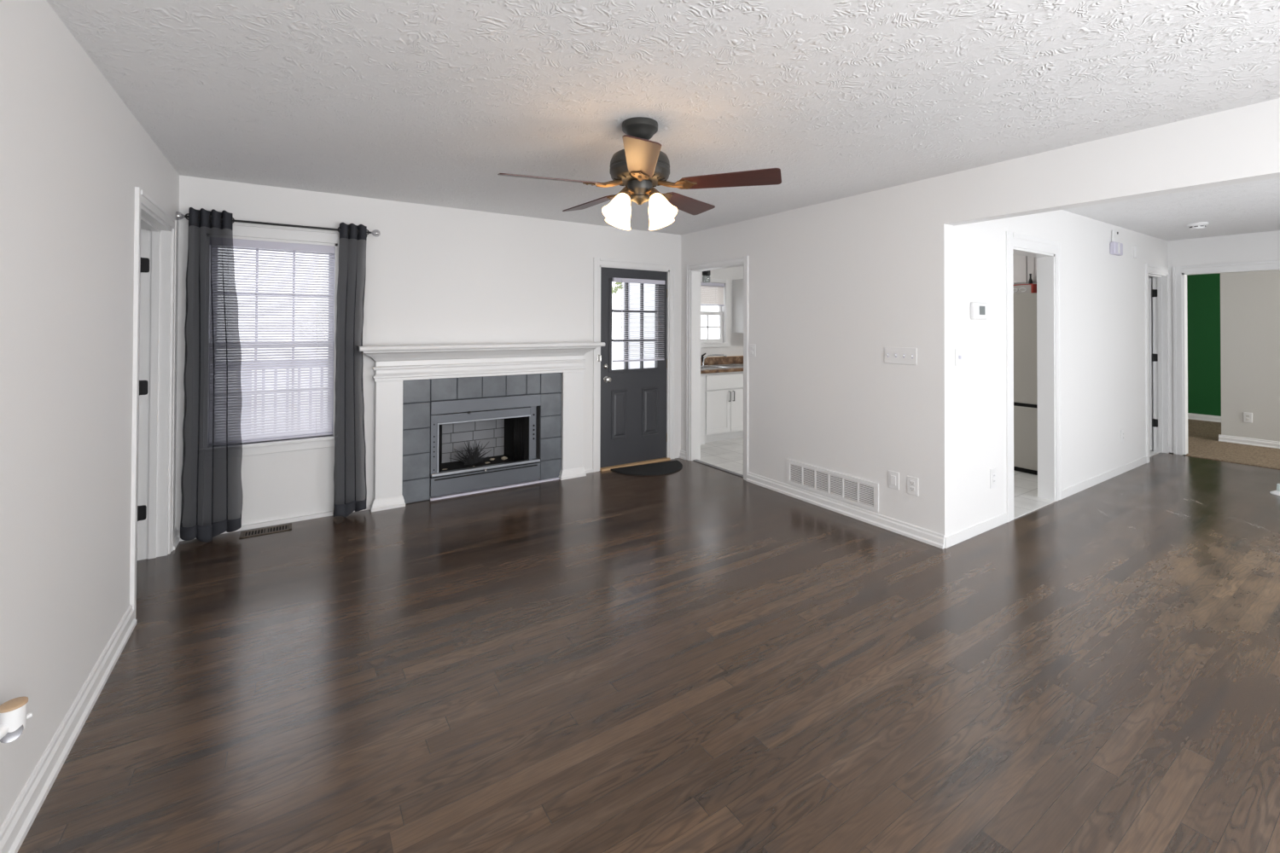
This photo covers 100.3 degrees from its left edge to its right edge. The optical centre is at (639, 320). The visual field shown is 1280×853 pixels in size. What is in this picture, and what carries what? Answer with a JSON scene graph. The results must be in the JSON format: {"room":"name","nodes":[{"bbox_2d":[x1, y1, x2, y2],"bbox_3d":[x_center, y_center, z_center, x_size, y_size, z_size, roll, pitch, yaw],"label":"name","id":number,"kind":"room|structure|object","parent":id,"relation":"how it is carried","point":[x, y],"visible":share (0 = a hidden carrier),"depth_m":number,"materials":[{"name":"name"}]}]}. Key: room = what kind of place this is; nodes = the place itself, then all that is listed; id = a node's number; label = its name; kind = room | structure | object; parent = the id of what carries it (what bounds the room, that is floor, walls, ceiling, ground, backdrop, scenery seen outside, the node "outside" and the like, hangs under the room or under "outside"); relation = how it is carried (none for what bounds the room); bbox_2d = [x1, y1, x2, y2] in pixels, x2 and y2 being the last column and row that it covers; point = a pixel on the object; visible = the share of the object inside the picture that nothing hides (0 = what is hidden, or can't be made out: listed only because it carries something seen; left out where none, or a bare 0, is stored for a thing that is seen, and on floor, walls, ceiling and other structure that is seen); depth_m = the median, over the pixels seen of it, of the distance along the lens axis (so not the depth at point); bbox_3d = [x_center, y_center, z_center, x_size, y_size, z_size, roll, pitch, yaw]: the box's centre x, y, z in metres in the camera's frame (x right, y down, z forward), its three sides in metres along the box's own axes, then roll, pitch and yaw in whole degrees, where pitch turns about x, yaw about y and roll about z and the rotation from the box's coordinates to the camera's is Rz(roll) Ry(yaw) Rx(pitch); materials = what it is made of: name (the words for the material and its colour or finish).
{"room":"living room","nodes":[
{"label":"living room","id":0,"kind":"room"},
{"bbox_2d":[0,0,179,828],"bbox_3d":[-1.524,0.230,1.032,0.140,2.440,6.195,1,-1,-33],"label":"wall","id":1,"kind":"structure","parent":0,"point":[73,155],"depth_m":1.76,"materials":[{"name":"white paint"}]},
{"bbox_2d":[0,697,32,743],"bbox_3d":[-1.604,1.025,1.340,0.055,0.085,0.134,0,-1,-8],"label":"plug-in air freshener","id":2,"kind":"object","parent":1,"relation":"attached to","point":[14,715],"visible":1,"depth_m":1.36,"materials":[{"name":"white plastic"}]},
{"bbox_2d":[0,605,136,852],"bbox_3d":[-1.104,1.399,0.520,0.026,0.095,4.892,1,-1,-33],"label":"baseboard","id":3,"kind":"structure","parent":1,"relation":"attached to","point":[21,817],"depth_m":1.75,"materials":[{"name":"white wood"}]},
{"bbox_2d":[129,186,176,619],"bbox_3d":[-2.779,0.441,2.952,0.148,2.045,0.875,1,-1,-33],"label":"door frame","id":4,"kind":"structure","parent":1,"relation":"attached to","point":[155,265],"depth_m":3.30,"materials":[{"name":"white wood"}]},
{"bbox_2d":[173,526,179,550],"bbox_3d":[-3.032,1.420,3.486,0.026,0.095,0.182,1,-1,-33],"label":"baseboard","id":5,"kind":"structure","parent":1,"relation":"attached to","point":[176,540],"depth_m":3.48,"materials":[{"name":"white wood"}]},
{"bbox_2d":[137,272,140,488],"bbox_3d":[-2.182,0.224,0.617,1.416,2.440,6.215,1,-1,-33],"label":"wall","id":6,"kind":"structure","parent":0,"point":[140,272],"depth_m":3.48,"materials":[{"name":"white paint"}]},
{"bbox_2d":[177,529,196,541],"bbox_3d":[-3.034,1.433,3.579,0.124,0.070,0.026,1,-1,-33],"label":"baseboard","id":7,"kind":"structure","parent":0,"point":[178,533],"depth_m":3.55,"materials":[{"name":"white wood"}]},
{"bbox_2d":[174,174,680,529],"bbox_3d":[-1.357,0.265,4.775,4.220,2.440,0.140,1,-1,-33],"label":"wall","id":8,"kind":"structure","parent":0,"point":[435,275],"depth_m":4.43,"materials":[{"name":"white paint"}]},
{"bbox_2d":[184,215,371,233],"bbox_3d":[-2.552,-0.677,3.845,1.232,0.060,0.128,1,-1,-33],"label":"curtain rod","id":9,"kind":"object","parent":8,"relation":"attached to","point":[199,218],"visible":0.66,"depth_m":3.81,"materials":[{"name":"black metal"}]},
{"bbox_2d":[180,207,243,542],"bbox_3d":[-2.860,0.366,3.583,0.335,2.216,0.117,1,-1,-33],"label":"curtain","id":10,"kind":"object","parent":9,"relation":"hanging from","point":[212,487],"visible":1,"depth_m":3.56,"materials":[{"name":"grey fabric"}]},
{"bbox_2d":[332,222,369,517],"bbox_3d":[-2.176,0.379,4.033,0.223,2.218,0.097,1,-1,-33],"label":"curtain","id":11,"kind":"object","parent":9,"relation":"hanging from","point":[350,449],"visible":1,"depth_m":4.01,"materials":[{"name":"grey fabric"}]},
{"bbox_2d":[232,222,339,456],"bbox_3d":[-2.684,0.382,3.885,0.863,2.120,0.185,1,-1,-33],"label":"window","id":12,"kind":"structure","parent":8,"relation":"in","point":[247,231],"depth_m":3.94,"materials":[{"name":"white"}]},
{"bbox_2d":[232,238,335,443],"bbox_3d":[-2.651,0.149,3.880,0.749,1.438,0.044,1,-1,-33],"label":"mini blind","id":13,"kind":"object","parent":12,"relation":"attached to","point":[308,352],"visible":0.71,"depth_m":3.92,"materials":[{"name":"grey plastic"}]},
{"bbox_2d":[221,505,370,534],"bbox_3d":[-2.544,1.459,3.911,1.060,0.028,0.026,1,-1,-33],"label":"baseboard","id":14,"kind":"structure","parent":8,"relation":"attached to","point":[244,527],"depth_m":3.89,"materials":[{"name":"white"}]},
{"bbox_2d":[401,372,561,504],"bbox_3d":[-1.333,0.985,4.684,1.395,1.000,0.032,1,-1,-33],"label":"tile surround","id":15,"kind":"object","parent":8,"relation":"attached to","point":[418,395],"visible":0.94,"depth_m":4.54,"materials":[{"name":"grey tile"}]},
{"bbox_2d":[584,469,593,473],"bbox_3d":[-0.514,1.478,5.224,0.146,0.030,0.012,1,-1,-33],"label":"baseboard","id":16,"kind":"structure","parent":8,"relation":"attached to","point":[589,470],"depth_m":5.23,"materials":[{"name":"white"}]},
{"bbox_2d":[597,354,601,361],"bbox_3d":[-0.400,0.373,5.269,0.027,0.070,0.043,1,-1,-33],"label":"guard","id":17,"kind":"object","parent":8,"relation":"attached to","point":[598,356],"visible":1,"depth_m":5.27,"materials":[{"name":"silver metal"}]},
{"bbox_2d":[599,267,667,468],"bbox_3d":[-0.039,0.473,5.553,0.847,2.005,0.114,1,-1,-33],"label":"door","id":18,"kind":"structure","parent":8,"relation":"in","point":[633,401],"depth_m":5.54,"materials":[{"name":"grey paint"}]},
{"bbox_2d":[612,277,664,362],"bbox_3d":[-0.004,-0.003,5.538,0.632,0.850,0.045,1,-1,-33],"label":"mini blind","id":19,"kind":"object","parent":18,"relation":"attached to","point":[614,279],"visible":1,"depth_m":5.52,"materials":[{"name":"grey plastic"}]},
{"bbox_2d":[592,257,674,472],"bbox_3d":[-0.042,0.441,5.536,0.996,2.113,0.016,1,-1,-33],"label":"trim","id":20,"kind":"structure","parent":8,"relation":"attached to","point":[597,262],"depth_m":5.52,"materials":[{"name":"white wood"}]},
{"bbox_2d":[599,457,670,471],"bbox_3d":[-0.066,1.488,5.576,0.840,0.020,0.150,1,-1,-33],"label":"trim","id":21,"kind":"structure","parent":8,"relation":"attached to","point":[606,468],"depth_m":5.52,"materials":[{"name":"brown wood"}]},
{"bbox_2d":[622,282,629,369],"bbox_3d":[-0.120,0.289,6.844,0.150,3.040,0.110,1,-1,-33],"label":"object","id":22,"kind":"structure","parent":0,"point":[624,282],"depth_m":6.77,"materials":[{"name":"grey wood"}]},
{"bbox_2d":[628,283,655,368],"bbox_3d":[0.173,0.286,6.411,0.130,3.040,0.935,1,-1,-33],"label":"window","id":23,"kind":"structure","parent":0,"point":[646,363],"depth_m":6.49,"materials":[{"name":"white"}]},
{"bbox_2d":[17,418,1279,852],"bbox_3d":[3.230,1.544,4.366,14.600,0.108,7.620,1,-1,-33],"label":"floor","id":24,"kind":"structure","parent":0,"point":[697,658],"depth_m":2.18,"materials":[{"name":"brown wood"}]},
{"bbox_2d":[238,523,291,539],"bbox_3d":[-2.606,1.468,3.729,0.298,0.006,0.130,1,-1,-33],"label":"floor vent","id":25,"kind":"object","parent":24,"relation":"in","point":[288,526],"visible":1,"depth_m":3.72,"materials":[{"name":"brown metal"}]},
{"bbox_2d":[358,342,605,511],"bbox_3d":[-1.266,0.844,4.628,2.095,1.281,0.200,1,-1,-33],"label":"fireplace mantel","id":26,"kind":"object","parent":24,"relation":"on","point":[394,363],"visible":0.98,"depth_m":4.44,"materials":[{"name":"white wood"}]},
{"bbox_2d":[358,342,605,351],"bbox_3d":[-1.263,0.222,4.634,2.095,0.038,0.200,1,-1,-33],"label":"shelf","id":27,"kind":"object","parent":26,"relation":"attached to","point":[557,346],"depth_m":4.53,"materials":[{"name":"white wood"}]},
{"bbox_2d":[430,394,559,500],"bbox_3d":[-1.355,1.067,4.899,1.195,0.840,0.505,1,-1,-33],"label":"fireplace insert","id":28,"kind":"object","parent":24,"relation":"on","point":[510,425],"visible":0.99,"depth_m":4.80,"materials":[{"name":"grey paint"}]},
{"bbox_2d":[438,424,441,471],"bbox_3d":[-1.696,1.077,4.506,0.030,0.410,0.017,1,-1,-33],"label":"metal frame","id":29,"kind":"structure","parent":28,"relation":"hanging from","point":[439,426],"depth_m":4.51,"materials":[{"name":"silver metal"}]},
{"bbox_2d":[450,441,490,465],"bbox_3d":[-1.526,1.188,4.778,0.374,0.221,0.231,1,-1,-33],"label":"plant","id":30,"kind":"object","parent":28,"relation":"in","point":[471,460],"visible":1,"depth_m":4.77,"materials":[{"name":"grey plant"}]},
{"bbox_2d":[513,417,524,461],"bbox_3d":[-1.101,1.083,4.896,0.111,0.410,0.017,1,-1,-33],"label":"curtain","id":31,"kind":"object","parent":28,"relation":"hanging from","point":[519,422],"depth_m":4.89,"materials":[{"name":"black metal"}]},
{"bbox_2d":[610,459,682,476],"bbox_3d":[0.138,1.490,5.345,0.780,0.013,0.400,0,-1,-27],"label":"doormat","id":32,"kind":"object","parent":24,"relation":"on","point":[666,468],"visible":1,"depth_m":5.33,"materials":[{"name":"black rubber"}]},
{"bbox_2d":[700,371,743,445],"bbox_3d":[1.317,1.085,7.171,1.760,0.856,0.630,1,-1,-33],"label":"base cabinet","id":33,"kind":"object","parent":24,"relation":"on","point":[721,393],"visible":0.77,"depth_m":6.65,"materials":[{"name":"white paint"}]},
{"bbox_2d":[700,355,743,373],"bbox_3d":[1.177,0.576,7.091,2.290,0.151,0.625,1,-1,-33],"label":"countertop","id":34,"kind":"structure","parent":33,"relation":"on","point":[734,359],"depth_m":7.32,"materials":[{"name":"brown stone"}]},
{"bbox_2d":[701,353,727,366],"bbox_3d":[0.989,0.522,7.152,0.348,0.174,0.036,0,-1,-5],"label":"kitchen faucet","id":35,"kind":"object","parent":34,"relation":"on","point":[704,354],"visible":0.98,"depth_m":7.13,"materials":[{"name":"silver metal"}]},
{"bbox_2d":[700,364,743,369],"bbox_3d":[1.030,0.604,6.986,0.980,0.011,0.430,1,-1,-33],"label":"sink","id":36,"kind":"object","parent":34,"relation":"in","point":[720,366],"visible":0.66,"depth_m":7.04,"materials":[{"name":"silver metal"}]},
{"bbox_2d":[1013,292,1037,475],"bbox_3d":[4.079,0.621,5.486,0.831,1.769,0.760,1,-1,-33],"label":"refrigerator","id":37,"kind":"object","parent":24,"relation":"on","point":[1025,305],"visible":0.11,"depth_m":5.26,"materials":[{"name":"grey metal"}]},
{"bbox_2d":[1013,283,1036,293],"bbox_3d":[3.878,-0.312,5.472,0.338,0.092,0.375,1,-1,-33],"label":"storage box","id":38,"kind":"object","parent":37,"relation":"on","point":[1018,288],"visible":0.37,"depth_m":5.28,"materials":[{"name":"grey"}]},
{"bbox_2d":[1028,273,1032,284],"bbox_3d":[4.086,-0.376,5.592,0.036,0.224,0.036,1,-1,-33],"label":"bottle","id":39,"kind":"object","parent":38,"relation":"on","point":[1030,281],"visible":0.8,"depth_m":5.58,"materials":[{"name":"black metal"}]},
{"bbox_2d":[1269,483,1279,495],"bbox_3d":[5.558,1.462,4.622,0.144,0.092,0.144,1,-1,-33],"label":"stand","id":40,"kind":"object","parent":24,"relation":"on","point":[1277,492],"visible":1,"depth_m":4.63,"materials":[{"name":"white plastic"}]},
{"bbox_2d":[46,0,1279,241],"bbox_3d":[3.231,-0.992,4.403,14.600,0.100,7.650,1,-1,-33],"label":"ceiling","id":41,"kind":"structure","parent":0,"point":[417,101],"depth_m":2.22,"materials":[{"name":"white paint"}]},
{"bbox_2d":[497,116,781,230],"bbox_3d":[-0.030,-0.714,2.662,1.312,0.511,1.276,1,-1,-33],"label":"ceiling fan","id":42,"kind":"object","parent":41,"relation":"hanging from","point":[641,166],"visible":1,"depth_m":2.55,"materials":[{"name":"brown wood"}]},
{"bbox_2d":[702,270,710,275],"bbox_3d":[0.854,-0.707,6.881,0.108,0.440,0.108,1,-1,-33],"label":"ceiling light","id":43,"kind":"object","parent":41,"relation":"hanging from","point":[706,272],"visible":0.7,"depth_m":6.83,"materials":[{"name":"black metal"}]},
{"bbox_2d":[1186,221,1209,230],"bbox_3d":[5.333,-0.899,5.112,0.154,0.058,0.154,1,-1,-33],"label":"smoke detector","id":44,"kind":"object","parent":41,"relation":"attached to","point":[1200,225],"visible":1,"depth_m":5.07,"materials":[{"name":"white plastic"}]},
{"bbox_2d":[700,266,743,357],"bbox_3d":[2.063,0.309,8.113,4.894,2.440,0.120,1,-1,-33],"label":"wall","id":45,"kind":"structure","parent":0,"point":[736,340],"depth_m":7.52,"materials":[{"name":"white paint"}]},
{"bbox_2d":[700,278,728,347],"bbox_3d":[0.844,-0.103,7.301,0.870,0.940,0.127,1,-1,-33],"label":"window","id":46,"kind":"structure","parent":45,"relation":"in","point":[707,342],"depth_m":7.45,"materials":[{"name":"white wood"}]},
{"bbox_2d":[700,282,724,306],"bbox_3d":[0.859,-0.361,7.282,0.750,0.315,0.035,1,-1,-33],"label":"mini blind","id":47,"kind":"object","parent":46,"relation":"attached to","point":[719,302],"visible":0.62,"depth_m":7.37,"materials":[{"name":"grey plastic"}]},
{"bbox_2d":[700,356,743,366],"bbox_3d":[1.012,0.560,7.345,2.290,0.105,0.020,1,-1,-33],"label":"backsplash","id":48,"kind":"structure","parent":45,"relation":"attached to","point":[728,360],"depth_m":7.43,"materials":[{"name":"brown laminate"}]},
{"bbox_2d":[732,279,743,332],"bbox_3d":[1.722,-0.194,7.639,0.790,0.745,0.310,1,-1,-33],"label":"upper cabinet","id":49,"kind":"object","parent":45,"relation":"attached to","point":[737,285],"visible":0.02,"depth_m":7.46,"materials":[{"name":"white paint"}]},
{"bbox_2d":[680,98,1279,537],"bbox_3d":[2.122,0.265,3.413,0.130,2.440,6.215,1,-1,-33],"label":"wall","id":50,"kind":"structure","parent":0,"point":[834,284],"depth_m":3.80,"materials":[{"name":"white paint"}]},
{"bbox_2d":[678,449,686,459],"bbox_3d":[0.464,1.459,5.803,0.026,0.085,0.108,1,-1,-33],"label":"baseboard","id":51,"kind":"structure","parent":50,"relation":"attached to","point":[682,454],"depth_m":5.80,"materials":[{"name":"white wood"}]},
{"bbox_2d":[686,256,748,480],"bbox_3d":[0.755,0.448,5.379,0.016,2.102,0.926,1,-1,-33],"label":"trim","id":52,"kind":"structure","parent":50,"relation":"attached to","point":[744,258],"depth_m":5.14,"materials":[{"name":"white wood"}]},
{"bbox_2d":[692,459,743,477],"bbox_3d":[0.802,1.496,5.402,0.045,0.007,0.786,1,-1,-33],"label":"trim","id":53,"kind":"structure","parent":50,"relation":"attached to","point":[697,461],"depth_m":5.39,"materials":[{"name":"grey"}]},
{"bbox_2d":[749,343,756,356],"bbox_3d":[1.038,0.278,4.950,0.012,0.115,0.083,1,-1,-33],"label":"light switch","id":54,"kind":"object","parent":50,"relation":"attached to","point":[752,347],"visible":1,"depth_m":4.94,"materials":[{"name":"white plastic"}]},
{"bbox_2d":[786,459,878,511],"bbox_3d":[1.496,1.290,4.231,0.012,0.204,0.853,1,-1,-33],"label":"air vent","id":55,"kind":"object","parent":50,"relation":"in","point":[863,493],"visible":1,"depth_m":4.18,"materials":[{"name":"white metal"}]},
{"bbox_2d":[746,471,944,549],"bbox_3d":[1.489,1.448,4.226,0.026,0.085,1.788,1,-1,-33],"label":"baseboard","id":56,"kind":"structure","parent":50,"relation":"attached to","point":[933,538],"depth_m":4.02,"materials":[{"name":"white wood"}]},
{"bbox_2d":[888,470,899,490],"bbox_3d":[1.792,1.130,3.778,0.012,0.122,0.080,1,-1,-33],"label":"blank wall plate","id":57,"kind":"object","parent":50,"relation":"attached to","point":[893,477],"visible":1,"depth_m":3.77,"materials":[{"name":"white plastic"}]},
{"bbox_2d":[884,347,916,365],"bbox_3d":[1.822,0.247,3.737,0.020,0.117,0.231,1,-1,-33],"label":"light switch","id":58,"kind":"object","parent":50,"relation":"attached to","point":[892,355],"visible":1,"depth_m":3.73,"materials":[{"name":"white plastic"}]},
{"bbox_2d":[907,476,918,496],"bbox_3d":[1.867,1.135,3.663,0.011,0.123,0.080,1,-1,-33],"label":"wall outlet","id":59,"kind":"object","parent":50,"relation":"attached to","point":[912,483],"visible":1,"depth_m":3.66,"materials":[{"name":"white plastic"}]},
{"bbox_2d":[954,209,1169,533],"bbox_3d":[4.107,0.286,4.942,4.866,2.440,0.120,1,-1,-33],"label":"wall","id":60,"kind":"structure","parent":0,"point":[1103,386],"depth_m":4.63,"materials":[{"name":"white paint"}]},
{"bbox_2d":[954,349,961,366],"bbox_3d":[2.142,0.248,3.583,0.080,0.117,0.018,1,-1,-33],"label":"light switch","id":61,"kind":"object","parent":60,"relation":"attached to","point":[957,352],"visible":1,"depth_m":3.58,"materials":[{"name":"white plastic"}]},
{"bbox_2d":[944,512,1007,548],"bbox_3d":[2.351,1.454,3.716,0.864,0.070,0.007,1,-1,-33],"label":"baseboard","id":62,"kind":"structure","parent":60,"relation":"attached to","point":[953,539],"depth_m":3.69,"materials":[{"name":"white wood"}]},
{"bbox_2d":[970,302,987,319],"bbox_3d":[2.360,-0.065,3.718,0.192,0.117,0.032,1,-1,-33],"label":"thermostat","id":63,"kind":"object","parent":60,"relation":"attached to","point":[978,311],"visible":1,"depth_m":3.69,"materials":[{"name":"white plastic"}]},
{"bbox_2d":[989,467,996,488],"bbox_3d":[2.539,1.134,3.839,0.080,0.137,0.011,1,-1,-33],"label":"wall outlet","id":64,"kind":"object","parent":60,"relation":"attached to","point":[992,472],"visible":1,"depth_m":3.83,"materials":[{"name":"white plastic"}]},
{"bbox_2d":[1005,231,1062,522],"bbox_3d":[3.128,0.418,4.227,0.980,2.155,0.010,1,-1,-33],"label":"trim","id":65,"kind":"structure","parent":60,"relation":"attached to","point":[1015,240],"depth_m":4.08,"materials":[{"name":"white wood"}]},
{"bbox_2d":[1012,246,1055,500],"bbox_3d":[3.093,0.471,4.281,0.770,2.050,0.120,1,-1,-33],"label":"trim","id":66,"kind":"structure","parent":60,"relation":"attached to","point":[1045,262],"depth_m":4.47,"materials":[{"name":"white wood"}]},
{"bbox_2d":[1013,498,1056,519],"bbox_3d":[3.105,1.492,4.247,0.770,0.008,0.071,1,-1,-33],"label":"threshold","id":67,"kind":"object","parent":60,"relation":"attached to","point":[1041,503],"depth_m":4.25,"materials":[{"name":"tile"}]},
{"bbox_2d":[1062,456,1146,499],"bbox_3d":[4.466,1.474,5.090,2.220,0.070,0.009,1,-1,-33],"label":"baseboard","id":68,"kind":"structure","parent":60,"relation":"attached to","point":[1068,491],"depth_m":4.98,"materials":[{"name":"white wood"}]},
{"bbox_2d":[1110,230,1122,255],"bbox_3d":[4.621,-0.755,5.183,0.215,0.239,0.048,1,-1,-33],"label":"fire alarm","id":69,"kind":"object","parent":60,"relation":"attached to","point":[1116,248],"visible":1,"depth_m":5.16,"materials":[{"name":"grey plastic"}]},
{"bbox_2d":[1120,429,1124,442],"bbox_3d":[4.786,1.147,5.299,0.080,0.130,0.011,1,-1,-33],"label":"wall outlet","id":70,"kind":"object","parent":60,"relation":"attached to","point":[1122,432],"visible":1,"depth_m":5.29,"materials":[{"name":"white plastic"}]},
{"bbox_2d":[1145,263,1169,463],"bbox_3d":[5.734,0.459,5.917,0.790,2.125,0.016,1,-1,-33],"label":"trim","id":71,"kind":"structure","parent":60,"relation":"attached to","point":[1151,268],"depth_m":5.71,"materials":[{"name":"white wood"}]},
{"bbox_2d":[1148,271,1168,453],"bbox_3d":[5.726,0.497,5.997,0.715,2.050,0.128,1,-1,-33],"label":"trim","id":72,"kind":"structure","parent":60,"relation":"attached to","point":[1159,291],"depth_m":6.17,"materials":[{"name":"white"}]},
{"bbox_2d":[1148,276,1153,450],"bbox_3d":[5.296,0.306,6.641,1.020,2.440,1.433,1,-1,-33],"label":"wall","id":73,"kind":"structure","parent":0,"point":[1151,277],"depth_m":6.26,"materials":[{"name":"white paint"}]},
{"bbox_2d":[1148,278,1151,450],"bbox_3d":[5.745,0.510,6.489,0.103,2.008,0.668,1,-1,-33],"label":"door","id":74,"kind":"structure","parent":73,"relation":"in","point":[1149,279],"depth_m":6.22,"materials":[{"name":"white paint"}]},
{"bbox_2d":[1186,273,1221,416],"bbox_3d":[9.308,0.328,7.419,0.100,2.440,6.100,1,-1,-33],"label":"wall","id":75,"kind":"structure","parent":0,"point":[1203,291],"depth_m":8.25,"materials":[{"name":"green paint"}]},
{"bbox_2d":[1187,413,1221,422],"bbox_3d":[9.251,1.497,7.374,0.026,0.100,5.900,1,-1,-33],"label":"baseboard","id":76,"kind":"structure","parent":75,"relation":"attached to","point":[1192,416],"depth_m":8.23,"materials":[{"name":"white wood"}]},
{"bbox_2d":[1167,230,1279,453],"bbox_3d":[7.014,0.295,4.824,0.120,2.440,3.247,1,-1,-33],"label":"wall","id":77,"kind":"structure","parent":0,"point":[1258,247],"depth_m":5.88,"materials":[{"name":"white paint"}]},
{"bbox_2d":[1172,260,1279,455],"bbox_3d":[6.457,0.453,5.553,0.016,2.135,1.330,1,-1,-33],"label":"trim","id":78,"kind":"structure","parent":77,"relation":"attached to","point":[1177,271],"depth_m":6.06,"materials":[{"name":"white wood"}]},
{"bbox_2d":[1220,270,1279,442],"bbox_3d":[7.853,0.310,6.098,0.120,2.440,1.670,1,-1,-33],"label":"wall","id":79,"kind":"structure","parent":0,"point":[1249,301],"depth_m":6.55,"materials":[{"name":"white paint"}]},
{"bbox_2d":[1243,412,1252,423],"bbox_3d":[7.464,1.193,6.563,0.011,0.120,0.075,1,-1,-33],"label":"wall outlet","id":80,"kind":"object","parent":79,"relation":"attached to","point":[1248,417],"visible":1,"depth_m":6.56,"materials":[{"name":"white plastic"}]},
{"bbox_2d":[1218,434,1279,448],"bbox_3d":[7.783,1.484,6.056,0.026,0.090,1.690,1,-1,-33],"label":"baseboard","id":81,"kind":"structure","parent":79,"relation":"attached to","point":[1255,442],"depth_m":6.54,"materials":[{"name":"white"}]},
{"bbox_3d":[3.722,0.304,6.941,0.090,2.440,3.653,1,-1,-33],"label":"wall","id":82,"kind":"structure","parent":0,"visible":0},
{"bbox_2d":[1012,254,1036,285],"bbox_3d":[4.188,-0.615,5.813,0.352,0.460,1.225,1,-1,-33],"label":"upper cabinet","id":83,"kind":"object","parent":82,"relation":"attached to","point":[1023,266],"visible":0.23,"depth_m":5.67,"materials":[{"name":"white paint"}]},
{"label":"outside","id":84,"kind":"structure","parent":0,"visible":0},
{"bbox_2d":[611,282,623,319],"bbox_3d":[-0.872,-0.732,13.234,2.675,5.808,2.602,1,-1,-33],"label":"leafy tree","id":85,"kind":"object","parent":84,"point":[619,286],"visible":0.02,"depth_m":13.52,"materials":[{"name":"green plant"}]},
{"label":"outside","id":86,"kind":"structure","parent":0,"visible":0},
{"bbox_3d":[-2.455,1.661,5.200,5.576,0.150,1.785,1,-1,-33],"label":"floor","id":87,"kind":"structure","parent":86,"visible":0},
{"bbox_2d":[240,360,327,435],"bbox_3d":[-3.607,0.986,5.168,3.600,1.190,0.110,1,-1,-33],"label":"porch railing","id":88,"kind":"object","parent":87,"relation":"on","point":[322,360],"visible":0.02,"depth_m":5.18,"materials":[{"name":"grey wood"}]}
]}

